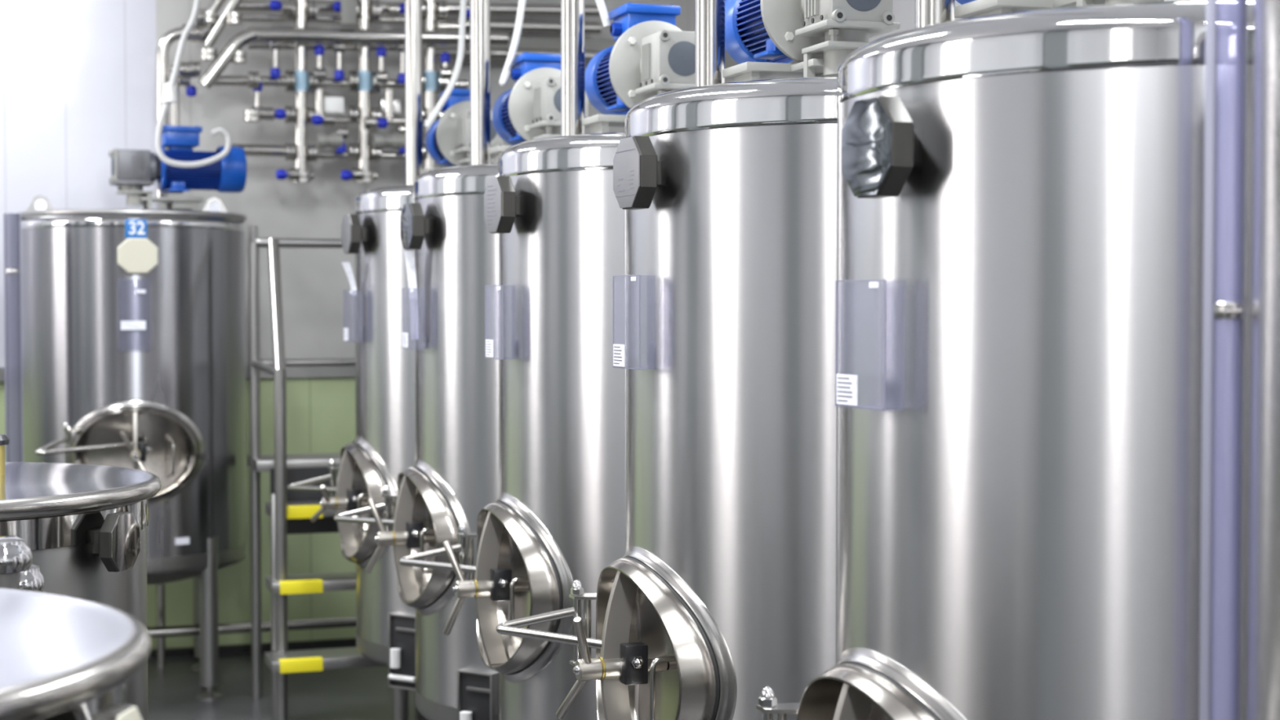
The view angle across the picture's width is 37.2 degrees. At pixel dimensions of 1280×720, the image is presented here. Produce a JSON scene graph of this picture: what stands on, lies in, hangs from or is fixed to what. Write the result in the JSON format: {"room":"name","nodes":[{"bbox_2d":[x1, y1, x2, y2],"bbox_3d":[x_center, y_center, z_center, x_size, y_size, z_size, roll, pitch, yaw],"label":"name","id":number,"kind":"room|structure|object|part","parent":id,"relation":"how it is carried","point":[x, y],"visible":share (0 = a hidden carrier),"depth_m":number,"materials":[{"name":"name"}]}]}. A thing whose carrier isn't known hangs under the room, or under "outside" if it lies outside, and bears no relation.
{"room":"processing plant","nodes":[
{"label":"processing plant","id":0,"kind":"room"},
{"bbox_2d":[0,536,33,589],"bbox_3d":[-1.065,1.009,3.209,0.094,1.424,0.094,-1,2,-18],"label":"pipe fitting","id":1,"kind":"object","parent":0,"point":[15,557],"visible":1,"depth_m":3.17,"materials":[{"name":"silver metal"}]},
{"bbox_3d":[-1.065,1.031,3.210,0.049,1.380,0.050,-1,2,-18],"label":"post","id":2,"kind":"part","parent":1,"relation":"part of","materials":[{"name":"silver metal"}]},
{"bbox_2d":[0,0,157,367],"bbox_3d":[-4.339,-1.323,9.101,3.932,2.879,0.120,-1,2,-18],"label":"wall panel","id":3,"kind":"object","parent":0,"point":[77,77],"visible":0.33,"depth_m":9.53,"materials":[{"name":"white paint"}]},
{"bbox_2d":[147,646,427,719],"bbox_3d":[-0.390,1.779,2.973,7.800,0.100,14.480,-1,2,-18],"label":"floor","id":4,"kind":"structure","parent":0,"point":[358,693],"depth_m":8.83,"materials":[{"name":"grey concrete"}]},
{"bbox_2d":[3,213,23,462],"bbox_3d":[-2.735,0.462,8.327,0.075,2.200,0.071,-1,2,-18],"label":"tube","id":5,"kind":"object","parent":4,"relation":"on","point":[12,262],"visible":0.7,"depth_m":8.29,"materials":[{"name":"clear plastic"}]},
{"bbox_2d":[19,564,44,592],"bbox_3d":[-1.095,1.040,3.411,0.068,1.350,0.068,-1,2,-18],"label":"post","id":6,"kind":"object","parent":4,"relation":"on","point":[32,580],"visible":0.29,"depth_m":3.37,"materials":[{"name":"silver metal"}]},
{"bbox_2d":[0,587,151,719],"bbox_3d":[-1.159,1.044,2.329,1.100,1.409,1.100,-1,2,-18],"label":"tank","id":7,"kind":"object","parent":4,"relation":"on","point":[62,657],"visible":1,"depth_m":2.28,"materials":[{"name":"silver metal"}]},
{"bbox_3d":[-1.159,0.345,2.307,1.050,0.010,1.050,-1,2,-18],"label":"lid","id":8,"kind":"part","parent":7,"relation":"part of","materials":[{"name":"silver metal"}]},
{"bbox_3d":[-0.592,0.467,2.198,0.004,0.124,0.116,0,2,6],"label":"plate","id":9,"kind":"part","parent":7,"relation":"part of","materials":[{"name":"beige"}]},
{"bbox_2d":[0,462,161,719],"bbox_3d":[-1.682,0.978,4.458,1.100,1.409,1.100,-1,2,-18],"label":"tank","id":10,"kind":"object","parent":4,"relation":"on","point":[84,526],"visible":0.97,"depth_m":4.22,"materials":[{"name":"silver metal"}]},
{"bbox_2d":[0,434,9,475],"bbox_3d":[-1.516,0.226,4.511,0.044,0.102,0.044,-1,2,-18],"label":"valve","id":11,"kind":"object","parent":10,"relation":"on","point":[4,440],"visible":0.96,"depth_m":4.50,"materials":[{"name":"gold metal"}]},
{"bbox_3d":[-1.516,0.240,4.511,0.021,0.075,0.022,-1,2,-18],"label":"stem","id":12,"kind":"part","parent":11,"relation":"part of","materials":[{"name":"gold metal"}]},
{"bbox_3d":[-1.516,0.189,4.510,0.044,0.027,0.044,-1,2,-18],"label":"knob","id":13,"kind":"part","parent":11,"relation":"part of","materials":[{"name":"silver metal"}]},
{"bbox_3d":[-1.682,0.279,4.436,1.050,0.010,1.050,-1,2,-18],"label":"lid","id":14,"kind":"part","parent":10,"relation":"part of","materials":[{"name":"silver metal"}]},
{"bbox_3d":[-1.682,0.307,4.437,1.100,0.048,1.100,-1,2,-18],"label":"lid","id":15,"kind":"part","parent":10,"relation":"part of","materials":[{"name":"silver metal"}]},
{"bbox_3d":[-1.143,0.404,4.230,0.004,0.124,0.116,1,2,16],"label":"plate","id":16,"kind":"part","parent":10,"relation":"part of","materials":[{"name":"silver metal"}]},
{"bbox_2d":[16,194,247,700],"bbox_3d":[-2.355,0.395,8.876,1.044,2.300,1.232,0,2,-15],"label":"tank","id":17,"kind":"object","parent":4,"relation":"on","point":[134,320],"visible":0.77,"depth_m":8.53,"materials":[{"name":"grey metal"}]},
{"bbox_3d":[-2.506,0.394,8.374,0.016,0.163,0.016,0,2,-15],"label":"hinge post","id":18,"kind":"part","parent":17,"relation":"part of","materials":[{"name":"silver metal"}]},
{"bbox_3d":[-2.439,0.369,8.330,0.427,0.070,0.130,-1,2,-33],"label":"hinge arm","id":19,"kind":"part","parent":17,"relation":"part of","materials":[{"name":"silver metal"}]},
{"bbox_3d":[-2.250,0.417,8.491,0.564,0.427,0.147,0,2,-15],"label":"manhole door","id":20,"kind":"part","parent":17,"relation":"part of","materials":[{"name":"silver metal"}]},
{"bbox_3d":[-2.226,-0.462,8.439,0.173,0.155,0.037,0,2,-15],"label":"octagonal plate","id":21,"kind":"part","parent":17,"relation":"part of","materials":[{"name":"beige plastic"}]},
{"bbox_3d":[-2.091,0.441,8.530,0.012,0.152,0.105,0,2,-15],"label":"door handle","id":22,"kind":"part","parent":17,"relation":"part of","materials":[{"name":"silver metal"}]},
{"bbox_2d":[108,124,247,210],"bbox_3d":[-2.188,-0.906,8.992,0.613,0.389,0.290,-1,2,-23],"label":"motor","id":23,"kind":"object","parent":17,"relation":"on","point":[131,170],"visible":0.95,"depth_m":8.89,"materials":[{"name":"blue metal"}]},
{"bbox_3d":[-2.272,-0.767,8.980,0.385,0.113,0.255,-1,2,-23],"label":"seat plate","id":24,"kind":"part","parent":23,"relation":"part of","materials":[{"name":"silver metal"}]},
{"bbox_3d":[-2.115,-0.894,8.985,0.304,0.183,0.202,-1,2,-23],"label":"motor","id":25,"kind":"part","parent":23,"relation":"part of","materials":[{"name":"blue paint"}]},
{"bbox_3d":[-2.059,0.815,8.568,0.065,0.030,0.009,-1,2,-38],"label":"type plate","id":26,"kind":"part","parent":17,"relation":"part of","materials":[{"name":"paper"}]},
{"bbox_3d":[-2.167,1.150,9.425,0.113,0.757,0.115,0,2,-15],"label":"leg","id":27,"kind":"part","parent":17,"relation":"part of","materials":[{"name":"silver metal"}]},
{"bbox_3d":[-1.976,1.172,8.723,0.113,0.757,0.115,0,2,-15],"label":"leg","id":28,"kind":"part","parent":17,"relation":"part of","materials":[{"name":"silver metal"}]},
{"bbox_2d":[155,583,165,665],"bbox_3d":[-2.397,0.815,9.508,0.043,1.421,0.044,-1,2,-18],"label":"conduit","id":29,"kind":"object","parent":4,"relation":"on","point":[160,588],"visible":0.34,"depth_m":9.51,"materials":[{"name":"silver metal"}]},
{"bbox_2d":[147,616,355,637],"bbox_3d":[-1.538,1.311,9.503,4.160,0.051,0.052,-1,2,-18],"label":"pipe","id":30,"kind":"object","parent":4,"relation":"on","point":[347,621],"visible":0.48,"depth_m":9.35,"materials":[{"name":"silver metal"}]},
{"bbox_2d":[248,225,257,613],"bbox_3d":[-1.953,0.421,9.643,0.043,2.200,0.044,-1,2,-18],"label":"conduit","id":31,"kind":"object","parent":4,"relation":"on","point":[252,228],"visible":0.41,"depth_m":9.61,"materials":[{"name":"silver metal"}]},
{"bbox_2d":[247,237,417,719],"bbox_3d":[-1.216,0.500,8.605,1.017,2.107,0.958,-1,2,-18],"label":"ladder","id":32,"kind":"object","parent":4,"relation":"on","point":[290,512],"visible":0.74,"depth_m":8.42,"materials":[{"name":"silver metal"}]},
{"bbox_3d":[-1.759,0.508,8.709,0.043,2.086,0.044,-1,2,-18],"label":"post","id":33,"kind":"part","parent":32,"relation":"part of","materials":[{"name":"silver metal"}]},
{"bbox_3d":[-1.614,-0.241,8.454,0.052,0.616,0.511,0,2,-14],"label":"sloping handrail","id":34,"kind":"part","parent":32,"relation":"part of","materials":[{"name":"silver metal"}]},
{"bbox_3d":[-1.557,0.801,8.258,0.051,1.527,0.052,-1,2,-18],"label":"post","id":35,"kind":"part","parent":32,"relation":"part of","materials":[{"name":"silver metal"}]},
{"bbox_3d":[-1.285,-0.539,8.819,0.992,0.043,0.073,-1,2,-18],"label":"rail","id":36,"kind":"part","parent":32,"relation":"part of","materials":[{"name":"silver metal"}]},
{"bbox_3d":[-1.221,0.032,8.618,1.007,0.064,0.520,-1,2,-18],"label":"rail","id":37,"kind":"part","parent":32,"relation":"part of","materials":[{"name":"silver metal"}]},
{"bbox_3d":[-1.342,0.636,8.693,0.685,0.300,0.012,-1,2,-18],"label":"riser panel","id":38,"kind":"part","parent":32,"relation":"part of","materials":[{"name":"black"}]},
{"bbox_2d":[287,184,415,719],"bbox_3d":[-0.694,0.436,7.676,1.310,2.292,1.101,-1,2,-20],"label":"tank","id":39,"kind":"object","parent":4,"relation":"on","point":[383,446],"visible":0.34,"depth_m":7.33,"materials":[{"name":"grey metal"}]},
{"bbox_3d":[-1.276,0.503,7.712,0.139,0.070,0.440,-1,2,-38],"label":"hinge arm","id":40,"kind":"part","parent":39,"relation":"part of","materials":[{"name":"silver metal"}]},
{"bbox_3d":[-1.234,0.527,7.784,0.017,0.163,0.017,-1,2,-20],"label":"hinge post","id":41,"kind":"part","parent":39,"relation":"part of","materials":[{"name":"silver metal"}]},
{"bbox_3d":[-1.141,-0.489,7.397,0.005,0.147,0.145,-1,2,-22],"label":"plate","id":42,"kind":"part","parent":39,"relation":"part of","materials":[{"name":"silver metal"}]},
{"bbox_2d":[341,262,355,295],"bbox_3d":[-1.141,-0.318,7.458,0.040,0.130,0.075,-1,2,-23],"label":"paper sheet","id":43,"kind":"object","parent":39,"relation":"attached to","point":[347,267],"visible":0.97,"depth_m":7.46,"materials":[{"name":"white paper"}]},
{"bbox_3d":[-1.040,0.592,7.375,0.110,0.152,0.012,-1,2,-20],"label":"door handle","id":44,"kind":"part","parent":39,"relation":"part of","materials":[{"name":"silver metal"}]},
{"bbox_3d":[-1.094,0.562,7.534,0.151,0.474,0.580,-1,2,-20],"label":"manhole door","id":45,"kind":"part","parent":39,"relation":"part of","materials":[{"name":"silver metal"}]},
{"bbox_3d":[-0.995,1.355,7.926,0.110,0.440,0.110,-1,2,-20],"label":"leg","id":46,"kind":"part","parent":39,"relation":"part of","materials":[{"name":"silver metal"}]},
{"bbox_3d":[-0.894,1.111,7.257,0.140,0.284,0.036,1,2,32],"label":"niche frame","id":47,"kind":"part","parent":39,"relation":"part of","materials":[{"name":"silver metal"}]},
{"bbox_2d":[404,0,422,185],"bbox_3d":[-0.943,-1.719,7.916,0.110,2.014,0.110,-1,2,-18],"label":"riser pipe","id":48,"kind":"object","parent":39,"relation":"on","point":[413,8],"visible":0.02,"depth_m":7.91,"materials":[{"name":"silver metal"}]},
{"bbox_2d":[419,88,503,174],"bbox_3d":[-0.734,-0.926,7.864,0.320,0.389,0.645,-1,2,-18],"label":"motor","id":49,"kind":"object","parent":39,"relation":"on","point":[447,140],"visible":0.49,"depth_m":7.78,"materials":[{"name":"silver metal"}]},
{"bbox_3d":[-0.745,-0.918,7.960,0.202,0.183,0.287,-1,2,-18],"label":"motor","id":50,"kind":"part","parent":49,"relation":"part of","materials":[{"name":"blue paint"}]},
{"bbox_2d":[423,0,466,128],"bbox_3d":[-0.757,-1.255,7.755,0.104,0.642,0.310,1,2,27],"label":"cable","id":51,"kind":"object","parent":49,"relation":"attached to","point":[455,76],"visible":1,"depth_m":7.70,"materials":[{"name":"grey plastic"}]},
{"bbox_3d":[-0.733,-0.784,7.763,0.255,0.113,0.385,-1,2,-18],"label":"seat plate","id":52,"kind":"part","parent":49,"relation":"part of","materials":[{"name":"silver metal"}]},
{"bbox_2d":[333,163,499,719],"bbox_3d":[-0.323,0.471,6.562,1.310,2.292,1.101,-1,2,-20],"label":"tank","id":53,"kind":"object","parent":4,"relation":"on","point":[453,476],"visible":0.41,"depth_m":6.21,"materials":[{"name":"grey metal"}]},
{"bbox_3d":[-0.906,0.538,6.598,0.139,0.070,0.440,-1,2,-38],"label":"hinge arm","id":54,"kind":"part","parent":53,"relation":"part of","materials":[{"name":"silver metal"}]},
{"bbox_3d":[-0.864,0.562,6.669,0.017,0.163,0.017,-1,2,-20],"label":"hinge post","id":55,"kind":"part","parent":53,"relation":"part of","materials":[{"name":"silver metal"}]},
{"bbox_2d":[391,530,395,546],"bbox_3d":[-0.827,0.598,6.381,0.004,0.050,0.050,-1,2,-20],"label":"washer","id":56,"kind":"object","parent":53,"relation":"in","point":[393,532],"depth_m":6.36,"materials":[{"name":"gold metal"}]},
{"bbox_3d":[-0.771,-0.441,6.283,0.005,0.147,0.145,-1,2,-22],"label":"plate","id":57,"kind":"part","parent":53,"relation":"part of","materials":[{"name":"silver metal"}]},
{"bbox_2d":[404,250,418,339],"bbox_3d":[-0.762,-0.216,6.349,0.023,0.295,0.085,-1,2,-23],"label":"paper sheet","id":58,"kind":"object","parent":53,"relation":"attached to","point":[409,255],"visible":0.97,"depth_m":6.35,"materials":[{"name":"white paper"}]},
{"bbox_3d":[-0.669,0.626,6.261,0.110,0.152,0.012,-1,2,-20],"label":"door handle","id":59,"kind":"part","parent":53,"relation":"part of","materials":[{"name":"silver metal"}]},
{"bbox_3d":[-0.723,0.596,6.419,0.151,0.474,0.580,-1,2,-20],"label":"manhole door","id":60,"kind":"part","parent":53,"relation":"part of","materials":[{"name":"silver metal"}]},
{"bbox_3d":[-0.524,1.145,6.142,0.140,0.284,0.036,1,2,32],"label":"niche frame","id":61,"kind":"part","parent":53,"relation":"part of","materials":[{"name":"silver metal"}]},
{"bbox_2d":[470,0,490,164],"bbox_3d":[-0.572,-1.685,6.801,0.110,2.014,0.110,-1,2,-18],"label":"riser pipe","id":62,"kind":"object","parent":53,"relation":"on","point":[480,11],"visible":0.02,"depth_m":6.79,"materials":[{"name":"silver metal"}]},
{"bbox_2d":[487,52,590,163],"bbox_3d":[-0.363,-0.891,6.750,0.320,0.389,0.645,-1,2,-18],"label":"motor","id":63,"kind":"object","parent":53,"relation":"on","point":[530,110],"visible":0.66,"depth_m":6.67,"materials":[{"name":"blue paint"}]},
{"bbox_2d":[499,0,525,85],"bbox_3d":[-0.447,-1.162,6.758,0.108,0.380,0.026,-1,2,-18],"label":"cable","id":64,"kind":"object","parent":63,"relation":"attached to","point":[506,73],"visible":1,"depth_m":6.75,"materials":[{"name":"grey plastic"}]},
{"bbox_3d":[-0.374,-0.883,6.845,0.202,0.183,0.287,-1,2,-18],"label":"motor","id":65,"kind":"part","parent":63,"relation":"part of","materials":[{"name":"blue paint"}]},
{"bbox_3d":[-0.363,-0.750,6.649,0.255,0.113,0.385,-1,2,-18],"label":"seat plate","id":66,"kind":"part","parent":63,"relation":"part of","materials":[{"name":"silver metal"}]},
{"bbox_2d":[398,132,625,719],"bbox_3d":[0.048,0.505,5.447,1.310,2.292,1.101,-1,2,-20],"label":"tank","id":67,"kind":"object","parent":4,"relation":"on","point":[557,519],"visible":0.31,"depth_m":5.07,"materials":[{"name":"grey metal"}]},
{"bbox_3d":[-0.535,0.572,5.483,0.139,0.070,0.440,-1,2,-38],"label":"hinge arm","id":68,"kind":"part","parent":67,"relation":"part of","materials":[{"name":"silver metal"}]},
{"bbox_3d":[-0.493,0.597,5.555,0.017,0.163,0.017,-1,2,-20],"label":"hinge post","id":69,"kind":"part","parent":67,"relation":"part of","materials":[{"name":"silver metal"}]},
{"bbox_2d":[472,579,478,597],"bbox_3d":[-0.457,0.632,5.267,0.004,0.050,0.050,-1,2,-20],"label":"washer","id":70,"kind":"object","parent":67,"relation":"in","point":[477,588],"depth_m":5.25,"materials":[{"name":"gold metal"}]},
{"bbox_3d":[-0.400,-0.420,5.168,0.005,0.147,0.145,-1,2,-22],"label":"plate","id":71,"kind":"part","parent":67,"relation":"part of","materials":[{"name":"silver metal"}]},
{"bbox_3d":[-0.352,0.631,5.305,0.151,0.474,0.580,-1,2,-20],"label":"manhole door","id":72,"kind":"part","parent":67,"relation":"part of","materials":[{"name":"silver metal"}]},
{"bbox_3d":[-0.298,0.661,5.147,0.110,0.152,0.012,-1,2,-20],"label":"door handle","id":73,"kind":"part","parent":67,"relation":"part of","materials":[{"name":"silver metal"}]},
{"bbox_2d":[560,0,584,136],"bbox_3d":[-0.202,-1.650,5.687,0.110,2.014,0.110,-1,2,-18],"label":"riser pipe","id":74,"kind":"object","parent":67,"relation":"on","point":[572,11],"visible":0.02,"depth_m":5.68,"materials":[{"name":"silver metal"}]},
{"bbox_2d":[582,2,695,133],"bbox_3d":[0.007,-0.857,5.635,0.320,0.389,0.645,-1,2,-18],"label":"motor","id":75,"kind":"object","parent":67,"relation":"on","point":[650,56],"visible":0.76,"depth_m":5.55,"materials":[{"name":"blue paint"}]},
{"bbox_2d":[595,0,611,26],"bbox_3d":[-0.121,-1.057,5.631,0.073,0.140,0.024,-1,2,-18],"label":"cable","id":76,"kind":"object","parent":75,"relation":"attached to","point":[601,5],"visible":1,"depth_m":5.63,"materials":[{"name":"grey plastic"}]},
{"bbox_3d":[-0.003,-0.849,5.731,0.202,0.183,0.287,-1,2,-18],"label":"motor","id":77,"kind":"part","parent":75,"relation":"part of","materials":[{"name":"blue paint"}]},
{"bbox_3d":[0.008,-0.715,5.534,0.255,0.113,0.385,-1,2,-18],"label":"seat plate","id":78,"kind":"part","parent":75,"relation":"part of","materials":[{"name":"silver metal"}]},
{"bbox_2d":[496,75,837,719],"bbox_3d":[0.418,0.527,4.332,1.310,2.292,1.101,-1,2,-20],"label":"tank","id":79,"kind":"object","parent":4,"relation":"on","point":[722,592],"visible":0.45,"depth_m":3.93,"materials":[{"name":"grey metal"}]},
{"bbox_3d":[-0.164,0.613,4.369,0.139,0.070,0.440,-1,2,-38],"label":"hinge arm","id":80,"kind":"part","parent":79,"relation":"part of","materials":[{"name":"silver metal"}]},
{"bbox_3d":[-0.122,0.638,4.441,0.017,0.163,0.017,-1,2,-20],"label":"hinge post","id":81,"kind":"part","parent":79,"relation":"part of","materials":[{"name":"silver metal"}]},
{"bbox_2d":[598,657,605,680],"bbox_3d":[-0.086,0.673,4.152,0.004,0.050,0.050,-1,2,-20],"label":"washer","id":82,"kind":"object","parent":79,"relation":"in","point":[602,660],"depth_m":4.13,"materials":[{"name":"gold metal"}]},
{"bbox_3d":[-0.029,-0.398,4.053,0.005,0.147,0.145,-1,2,-22],"label":"plate","id":83,"kind":"part","parent":79,"relation":"part of","materials":[{"name":"silver metal"}]},
{"bbox_3d":[0.018,0.672,4.191,0.151,0.474,0.580,-1,2,-20],"label":"manhole door","id":84,"kind":"part","parent":79,"relation":"part of","materials":[{"name":"silver metal"}]},
{"bbox_3d":[0.073,0.702,4.032,0.110,0.152,0.012,-1,2,-20],"label":"door handle","id":85,"kind":"part","parent":79,"relation":"part of","materials":[{"name":"silver metal"}]},
{"bbox_2d":[695,0,724,86],"bbox_3d":[0.169,-1.628,4.572,0.110,2.014,0.110,-1,2,-18],"label":"riser pipe","id":86,"kind":"object","parent":79,"relation":"on","point":[709,14],"visible":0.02,"depth_m":4.57,"materials":[{"name":"silver metal"}]},
{"bbox_2d":[722,0,900,82],"bbox_3d":[0.378,-0.835,4.520,0.320,0.389,0.645,-1,2,-18],"label":"motor","id":87,"kind":"object","parent":79,"relation":"on","point":[762,37],"visible":0.94,"depth_m":4.43,"materials":[{"name":"blue paint"}]},
{"bbox_3d":[0.367,-0.827,4.616,0.202,0.183,0.287,-1,2,-18],"label":"motor","id":88,"kind":"part","parent":87,"relation":"part of","materials":[{"name":"blue paint"}]},
{"bbox_3d":[0.379,-0.693,4.419,0.255,0.113,0.385,-1,2,-18],"label":"seat plate","id":89,"kind":"part","parent":87,"relation":"part of","materials":[{"name":"silver metal"}]},
{"bbox_2d":[755,0,1253,719],"bbox_3d":[0.790,0.584,3.217,1.310,2.292,1.101,-1,2,-21],"label":"tank","id":90,"kind":"object","parent":4,"relation":"on","point":[1019,292],"visible":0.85,"depth_m":2.79,"materials":[{"name":"grey metal"}]},
{"bbox_3d":[0.247,0.693,3.314,0.017,0.163,0.017,-1,2,-21],"label":"hinge post","id":91,"kind":"part","parent":90,"relation":"part of","materials":[{"name":"silver metal"}]},
{"bbox_3d":[0.393,0.727,3.067,0.151,0.474,0.580,-1,2,-21],"label":"manhole door","id":92,"kind":"part","parent":90,"relation":"part of","materials":[{"name":"silver metal"}]},
{"bbox_3d":[0.347,-0.327,2.929,0.005,0.147,0.145,-1,2,-24],"label":"plate","id":93,"kind":"part","parent":90,"relation":"part of","materials":[{"name":"silver metal"}]},
{"bbox_2d":[915,0,955,28],"bbox_3d":[0.540,-1.571,3.458,0.110,2.014,0.110,-1,2,-18],"label":"riser pipe","id":94,"kind":"object","parent":90,"relation":"on","point":[927,12],"visible":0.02,"depth_m":3.46,"materials":[{"name":"silver metal"}]},
{"bbox_2d":[954,0,1164,18],"bbox_3d":[0.749,-0.777,3.406,0.320,0.389,0.645,-1,2,-18],"label":"motor","id":95,"kind":"object","parent":90,"relation":"on","point":[968,8],"visible":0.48,"depth_m":3.33,"materials":[{"name":"blue paint"}]},
{"bbox_2d":[1199,0,1248,719],"bbox_3d":[0.719,0.297,2.351,0.049,2.900,0.046,-1,2,-18],"label":"tube","id":96,"kind":"object","parent":4,"relation":"on","point":[1226,20],"visible":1,"depth_m":2.33,"materials":[{"name":"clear plastic"}]},
{"bbox_2d":[1247,0,1279,719],"bbox_3d":[1.160,0.609,2.104,1.310,2.292,1.101,-1,2,-20],"label":"tank","id":97,"kind":"object","parent":4,"relation":"on","point":[1264,559],"visible":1,"depth_m":2.16,"materials":[{"name":"grey metal"}]},
{"bbox_2d":[0,0,764,648],"bbox_3d":[-2.646,-0.630,9.686,7.500,4.300,0.120,-1,2,-18],"label":"wall","id":98,"kind":"structure","parent":0,"point":[314,281],"depth_m":9.92,"materials":[{"name":"white paint"}]},
{"bbox_2d":[0,364,355,381],"bbox_3d":[-2.622,0.066,9.636,7.500,0.070,0.030,-1,2,-18],"label":"trim","id":99,"kind":"structure","parent":98,"relation":"attached to","point":[291,371],"depth_m":9.92,"materials":[{"name":"silver metal"}]},
{"bbox_2d":[148,637,356,658],"bbox_3d":[-2.621,1.501,9.676,7.500,0.040,0.040,-1,2,-18],"label":"baseboard","id":100,"kind":"structure","parent":98,"relation":"attached to","point":[339,642],"depth_m":9.88,"materials":[{"name":"black rubber"}]},
{"bbox_2d":[155,0,601,197],"bbox_3d":[-1.287,-1.502,9.750,2.342,1.412,0.304,-1,2,-18],"label":"pipe manifold","id":101,"kind":"object","parent":98,"relation":"attached to","point":[438,29],"visible":0.86,"depth_m":9.62,"materials":[{"name":"silver metal"}]},
{"bbox_3d":[-2.217,-1.328,9.406,0.052,0.058,0.052,-1,2,-18],"label":"blue knob","id":102,"kind":"part","parent":101,"relation":"part of","materials":[{"name":"blue plastic"}]},
{"bbox_3d":[-1.911,-1.366,9.507,0.052,0.058,0.052,-1,2,-18],"label":"blue knob","id":103,"kind":"part","parent":101,"relation":"part of","materials":[{"name":"blue plastic"}]},
{"bbox_3d":[-1.823,-1.774,9.523,0.058,0.052,0.052,-1,2,-18],"label":"blue knob","id":104,"kind":"part","parent":101,"relation":"part of","materials":[{"name":"blue plastic"}]},
{"bbox_3d":[-1.826,-1.436,9.533,0.052,0.058,0.052,-1,2,-18],"label":"blue knob","id":105,"kind":"part","parent":101,"relation":"part of","materials":[{"name":"blue plastic"}]},
{"bbox_3d":[-1.804,-1.233,9.546,0.058,0.052,0.052,-1,2,-18],"label":"blue knob","id":106,"kind":"part","parent":101,"relation":"part of","materials":[{"name":"blue plastic"}]},
{"bbox_3d":[-1.799,-0.930,9.557,0.058,0.052,0.052,-1,2,-18],"label":"blue knob","id":107,"kind":"part","parent":101,"relation":"part of","materials":[{"name":"blue plastic"}]},
{"bbox_3d":[-1.627,-1.211,9.606,0.058,0.052,0.052,-1,2,-18],"label":"blue knob","id":108,"kind":"part","parent":101,"relation":"part of","materials":[{"name":"blue plastic"}]},
{"bbox_3d":[-1.617,-1.560,9.599,0.052,0.058,0.052,-1,2,-18],"label":"blue knob","id":109,"kind":"part","parent":101,"relation":"part of","materials":[{"name":"blue plastic"}]},
{"bbox_2d":[324,96,343,114],"bbox_3d":[-1.557,-1.293,9.669,0.100,0.080,0.060,-1,2,-18],"label":"label","id":110,"kind":"object","parent":101,"relation":"attached to","point":[332,105],"depth_m":9.64,"materials":[{"name":"white plastic"}]},
{"bbox_3d":[-1.522,-1.786,9.623,0.058,0.052,0.052,-1,2,-18],"label":"blue knob","id":111,"kind":"part","parent":101,"relation":"part of","materials":[{"name":"blue plastic"}]},
{"bbox_3d":[-1.521,-1.441,9.634,0.052,0.058,0.052,-1,2,-18],"label":"blue knob","id":112,"kind":"part","parent":101,"relation":"part of","materials":[{"name":"blue plastic"}]},
{"bbox_3d":[-1.513,-1.075,9.648,0.052,0.058,0.052,-1,2,-18],"label":"blue knob","id":113,"kind":"part","parent":101,"relation":"part of","materials":[{"name":"blue plastic"}]},
{"bbox_3d":[-1.491,-0.937,9.660,0.058,0.052,0.052,-1,2,-18],"label":"blue knob","id":114,"kind":"part","parent":101,"relation":"part of","materials":[{"name":"blue plastic"}]},
{"bbox_3d":[-1.317,-1.570,9.698,0.052,0.058,0.052,-1,2,-18],"label":"blue knob","id":115,"kind":"part","parent":101,"relation":"part of","materials":[{"name":"blue plastic"}]},
{"bbox_3d":[-1.315,-1.207,9.710,0.058,0.052,0.052,-1,2,-18],"label":"blue knob","id":116,"kind":"part","parent":101,"relation":"part of","materials":[{"name":"blue plastic"}]},
{"bbox_2d":[379,97,400,115],"bbox_3d":[-1.282,-1.299,9.761,0.100,0.080,0.060,-1,2,-18],"label":"pipe fitting","id":117,"kind":"object","parent":101,"relation":"attached to","point":[388,106],"depth_m":9.72,"materials":[{"name":"metal"}]},
{"bbox_3d":[-1.214,-1.440,9.736,0.052,0.058,0.052,-1,2,-18],"label":"blue knob","id":118,"kind":"part","parent":101,"relation":"part of","materials":[{"name":"blue plastic"}]},
{"bbox_3d":[-1.212,-1.086,9.748,0.052,0.058,0.052,-1,2,-18],"label":"blue knob","id":119,"kind":"part","parent":101,"relation":"part of","materials":[{"name":"blue plastic"}]},
{"bbox_3d":[-1.215,-1.794,9.725,0.058,0.052,0.052,-1,2,-18],"label":"blue knob","id":120,"kind":"part","parent":101,"relation":"part of","materials":[{"name":"blue plastic"}]},
{"bbox_3d":[-1.002,-1.556,9.803,0.052,0.058,0.052,-1,2,-18],"label":"blue knob","id":121,"kind":"part","parent":101,"relation":"part of","materials":[{"name":"blue plastic"}]},
{"bbox_3d":[-0.894,-1.790,9.832,0.058,0.052,0.052,-1,2,-18],"label":"blue knob","id":122,"kind":"part","parent":101,"relation":"part of","materials":[{"name":"blue plastic"}]},
{"bbox_2d":[462,35,798,69],"bbox_3d":[0.343,-1.667,10.542,2.706,0.160,0.060,-1,2,-18],"label":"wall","id":123,"kind":"structure","parent":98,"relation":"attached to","point":[525,42],"depth_m":10.23,"materials":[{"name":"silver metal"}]},
{"bbox_2d":[869,0,1179,42],"bbox_3d":[3.225,-0.458,4.106,0.120,4.300,14.180,-1,2,-18],"label":"wall","id":124,"kind":"structure","parent":0,"point":[904,11],"depth_m":9.58,"materials":[{"name":"white paint"}]},
{"bbox_3d":[-0.390,-2.619,2.836,7.800,0.100,14.480,-1,2,-18],"label":"ceiling","id":125,"kind":"structure","parent":0,"visible":0},
{"bbox_2d":[155,0,231,168],"bbox_3d":[-2.054,-1.800,8.739,0.344,1.831,0.072,-1,2,-18],"label":"cable","id":126,"kind":"object","parent":125,"relation":"hanging from","point":[169,95],"visible":1,"depth_m":8.72,"materials":[{"name":"grey plastic"}]}
]}

